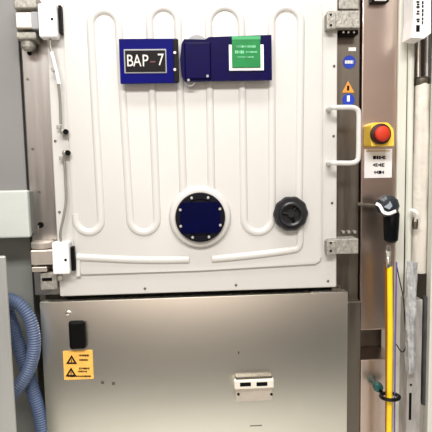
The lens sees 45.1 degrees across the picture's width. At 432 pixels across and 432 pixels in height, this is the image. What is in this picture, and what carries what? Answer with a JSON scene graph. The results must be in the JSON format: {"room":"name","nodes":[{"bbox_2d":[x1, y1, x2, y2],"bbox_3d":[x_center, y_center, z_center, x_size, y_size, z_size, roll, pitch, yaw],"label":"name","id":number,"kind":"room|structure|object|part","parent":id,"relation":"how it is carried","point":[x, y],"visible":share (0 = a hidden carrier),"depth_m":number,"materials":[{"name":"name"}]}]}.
{"room":"laboratory","nodes":[
{"label":"laboratory","id":0,"kind":"room"},
{"bbox_2d":[0,0,45,431],"bbox_3d":[-1.042,0.082,1.352,1.122,2.600,0.090,-1,6,-3],"label":"wall","id":1,"kind":"structure","parent":0,"point":[13,144],"depth_m":1.32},
{"bbox_2d":[0,190,34,237],"bbox_3d":[-0.540,-0.008,1.306,0.164,0.116,0.100,-1,6,-3],"label":"junction box","id":2,"kind":"object","parent":1,"relation":"attached to","point":[16,206],"visible":0.79,"depth_m":1.26,"materials":[{"name":"grey plastic"}]},
{"bbox_2d":[40,295,423,431],"bbox_3d":[-0.075,-0.211,2.542,6.000,2.900,0.100,-1,6,-3],"label":"wall","id":3,"kind":"structure","parent":0,"point":[42,297],"depth_m":2.68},
{"bbox_3d":[0.078,1.494,0.611,6.000,0.100,4.100,-1,6,-3],"label":"floor","id":4,"kind":"structure","parent":0,"visible":0},
{"bbox_2d":[0,256,16,431],"bbox_3d":[-0.535,0.737,1.257,0.130,1.296,0.010,-1,6,-3],"label":"post","id":5,"kind":"object","parent":4,"relation":"on","point":[7,396],"visible":1,"depth_m":1.22,"materials":[{"name":"metal"}]},
{"bbox_2d":[13,0,361,431],"bbox_3d":[-0.058,0.276,1.662,0.847,2.112,0.747,-1,6,-3],"label":"chamber","id":6,"kind":"object","parent":4,"relation":"on","point":[194,254],"visible":0.98,"depth_m":1.30,"materials":[{"name":"metal"}]},
{"bbox_2d":[8,292,40,399],"bbox_3d":[-0.498,0.338,1.289,0.130,0.307,0.034,-1,6,-3],"label":"corrugated hose","id":7,"kind":"object","parent":6,"relation":"attached to","point":[24,310],"visible":0.84,"depth_m":1.28,"materials":[{"name":"blue plastic"}]},
{"bbox_2d":[9,306,46,431],"bbox_3d":[-0.485,0.621,1.356,0.117,0.833,0.036,-1,6,-3],"label":"corrugated hose","id":8,"kind":"object","parent":6,"relation":"attached to","point":[34,396],"visible":0.74,"depth_m":1.32,"materials":[{"name":"blue plastic"}]},
{"bbox_2d":[119,38,178,83],"bbox_3d":[-0.158,-0.367,1.238,0.139,0.103,0.034,-1,6,-3],"label":"board","id":9,"kind":"object","parent":6,"relation":"attached to","point":[142,61],"visible":1,"depth_m":1.23,"materials":[{"name":"blue plastic"}]},
{"bbox_3d":[-0.167,-0.365,1.226,0.094,0.050,0.003,-1,6,-3],"label":"plate","id":10,"kind":"part","parent":9,"relation":"part of","materials":[{"name":"black"}]},
{"bbox_3d":[-0.048,-0.166,1.304,0.706,0.720,0.030,-1,6,-3],"label":"door","id":11,"kind":"part","parent":6,"relation":"part of","materials":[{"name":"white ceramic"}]},
{"bbox_3d":[-0.046,-0.189,1.284,0.622,0.658,0.008,-1,6,-3],"label":"raised panel","id":12,"kind":"part","parent":6,"relation":"part of","materials":[{"name":"white ceramic"}]},
{"bbox_3d":[-0.041,0.702,1.393,0.787,0.999,0.030,-1,6,-3],"label":"panel","id":13,"kind":"part","parent":6,"relation":"part of","materials":[{"name":"metal"}]},
{"bbox_3d":[-0.043,0.222,1.389,0.698,0.078,0.058,-1,6,-3],"label":"sill","id":14,"kind":"part","parent":6,"relation":"part of","materials":[{"name":"white metal"}]},
{"bbox_2d":[180,35,271,86],"bbox_3d":[0.024,-0.372,1.249,0.219,0.120,0.034,-1,6,-3],"label":"board","id":15,"kind":"object","parent":6,"relation":"attached to","point":[225,58],"visible":1,"depth_m":1.24,"materials":[{"name":"blue plastic"}]},
{"bbox_3d":[0.315,-0.198,1.284,0.078,0.147,0.048,-1,6,-3],"label":"handle","id":16,"kind":"part","parent":6,"relation":"part of","materials":[{"name":"white ceramic"}]},
{"bbox_3d":[0.331,-0.545,1.302,0.051,0.055,0.010,-1,6,-3],"label":"strike plate","id":17,"kind":"part","parent":6,"relation":"part of","materials":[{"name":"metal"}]},
{"bbox_2d":[358,0,397,431],"bbox_3d":[0.419,0.269,1.638,0.096,2.112,0.650,-1,6,-3],"label":"wall panel","id":18,"kind":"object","parent":4,"relation":"on","point":[378,18],"depth_m":1.35,"materials":[{"name":"metal"}]},
{"bbox_3d":[0.442,0.860,1.489,0.096,0.966,0.092,-1,6,-3],"label":"column panel","id":19,"kind":"part","parent":18,"relation":"part of","materials":[{"name":"metal"}]},
{"bbox_2d":[356,195,399,267],"bbox_3d":[0.416,0.037,1.311,0.086,0.183,0.104,-3,6,-14],"label":"coupling","id":20,"kind":"object","parent":18,"relation":"attached to","point":[388,206],"visible":1,"depth_m":1.27,"materials":[{"name":"black plastic"}]},
{"bbox_3d":[0.393,-0.028,1.341,0.062,0.016,0.009,-1,6,-3],"label":"lever","id":21,"kind":"part","parent":20,"relation":"part of","materials":[{"name":"metal"}]},
{"bbox_2d":[386,267,392,431],"bbox_3d":[0.443,0.437,1.335,0.019,0.622,0.014,-1,6,-3],"label":"hose","id":22,"kind":"object","parent":20,"relation":"hanging from","point":[389,270],"visible":1,"depth_m":1.32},
{"bbox_2d":[384,262,386,431],"bbox_3d":[0.435,0.377,1.333,0.014,0.526,0.006,-1,6,-3],"label":"tube","id":23,"kind":"object","parent":22,"relation":"attached to","point":[385,269],"visible":1,"depth_m":1.32,"materials":[{"name":"orange plastic"}]},
{"bbox_2d":[379,389,400,401],"bbox_3d":[0.446,0.462,1.357,0.056,0.010,0.090,-1,6,-3],"label":"ring","id":24,"kind":"object","parent":22,"relation":"attached to","point":[381,395],"visible":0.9,"depth_m":1.32,"materials":[{"name":"black plastic"}]},
{"bbox_2d":[394,262,396,431],"bbox_3d":[0.461,0.379,1.339,0.006,0.528,0.004,-1,6,-3],"label":"cable","id":25,"kind":"object","parent":22,"relation":"attached to","point":[396,262],"visible":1,"depth_m":1.33,"materials":[{"name":"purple plastic"}]},
{"bbox_2d":[373,381,382,391],"bbox_3d":[0.428,0.452,1.384,0.026,0.026,0.032,-1,6,-3],"label":"handle","id":26,"kind":"object","parent":18,"relation":"attached to","point":[377,386],"visible":1,"depth_m":1.37,"materials":[{"name":"teal plastic"}]},
{"bbox_3d":[0.406,-0.553,1.295,0.044,0.042,0.022,-1,6,-3],"label":"lamp plate","id":27,"kind":"part","parent":18,"relation":"part of","materials":[{"name":"black plastic"}]},
{"bbox_2d":[404,43,414,295],"bbox_3d":[0.496,-0.182,1.332,0.019,0.812,0.016,-1,6,-3],"label":"pipe","id":28,"kind":"object","parent":18,"relation":"attached to","point":[411,47],"visible":0.76,"depth_m":1.33,"materials":[{"name":"white plastic"}]},
{"bbox_2d":[403,0,431,401],"bbox_3d":[0.542,-0.121,1.419,0.064,1.296,0.040,-1,6,-3],"label":"channel","id":29,"kind":"object","parent":18,"relation":"attached to","point":[421,278],"visible":0.02,"depth_m":1.42,"materials":[{"name":"metal"}]},
{"bbox_2d":[402,0,430,43],"bbox_3d":[0.488,-0.496,1.294,0.055,0.134,0.126,-1,6,-3],"label":"box","id":30,"kind":"object","parent":29,"relation":"attached to","point":[417,13],"visible":0.99,"depth_m":1.24,"materials":[{"name":"white plastic"}]},
{"bbox_2d":[411,76,430,273],"bbox_3d":[0.530,-0.102,1.350,0.046,0.503,0.046,-1,6,-3],"label":"pipe","id":31,"kind":"object","parent":18,"relation":"attached to","point":[422,85],"visible":0.81,"depth_m":1.33,"materials":[{"name":"metal"}]},
{"bbox_2d":[410,209,418,228],"bbox_3d":[0.506,0.007,1.323,0.023,0.053,0.020,-4,7,-26],"label":"pipe fitting","id":32,"kind":"object","parent":31,"relation":"attached to","point":[415,219],"visible":1,"depth_m":1.32,"materials":[{"name":"white plastic"}]},
{"bbox_2d":[415,40,420,76],"bbox_3d":[0.514,-0.464,1.322,0.017,0.262,0.013,-1,6,-3],"label":"tube","id":33,"kind":"object","parent":31,"relation":"on","point":[417,44],"visible":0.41,"depth_m":1.32,"materials":[{"name":"silver metal"}]},
{"bbox_2d":[423,33,430,77],"bbox_3d":[0.538,-0.464,1.323,0.022,0.262,0.017,-1,6,-3],"label":"tube","id":34,"kind":"object","parent":31,"relation":"on","point":[427,40],"visible":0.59,"depth_m":1.32,"materials":[{"name":"silver metal"}]},
{"bbox_2d":[393,0,407,431],"bbox_3d":[0.487,0.293,1.391,0.023,2.112,0.011,-1,6,-3],"label":"post","id":35,"kind":"object","parent":4,"relation":"on","point":[402,47],"visible":0.83,"depth_m":1.34,"materials":[{"name":"white metal"}]},
{"bbox_2d":[399,293,422,431],"bbox_3d":[0.519,0.778,1.425,0.041,1.139,0.078,-1,6,-3],"label":"strut","id":36,"kind":"object","parent":4,"relation":"on","point":[409,384],"visible":0.62,"depth_m":1.36,"materials":[{"name":"metal"}]},
{"bbox_2d":[405,261,417,373],"bbox_3d":[0.496,0.258,1.323,0.029,0.287,0.030,2,7,32],"label":"wrap","id":37,"kind":"object","parent":36,"relation":"hanging from","point":[411,271],"visible":1,"depth_m":1.31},
{"bbox_2d":[396,267,405,351],"bbox_3d":[0.472,0.233,1.325,0.032,0.237,0.005,-1,6,-3],"label":"cable","id":38,"kind":"object","parent":37,"relation":"attached to","point":[397,267],"visible":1,"depth_m":1.32,"materials":[{"name":"rubber"}]},
{"bbox_2d":[423,59,431,431],"bbox_3d":[0.576,0.295,1.356,0.050,2.112,0.026,-1,6,-3],"label":"post","id":39,"kind":"object","parent":4,"relation":"on","point":[427,423],"visible":1,"depth_m":1.34,"materials":[{"name":"white metal"}]},
{"bbox_2d":[421,295,427,405],"bbox_3d":[0.553,0.355,1.373,0.021,0.295,0.019,1,6,16],"label":"pipe","id":40,"kind":"object","parent":39,"relation":"attached to","point":[424,297],"visible":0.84,"depth_m":1.37,"materials":[{"name":"grey metal"}]}
]}

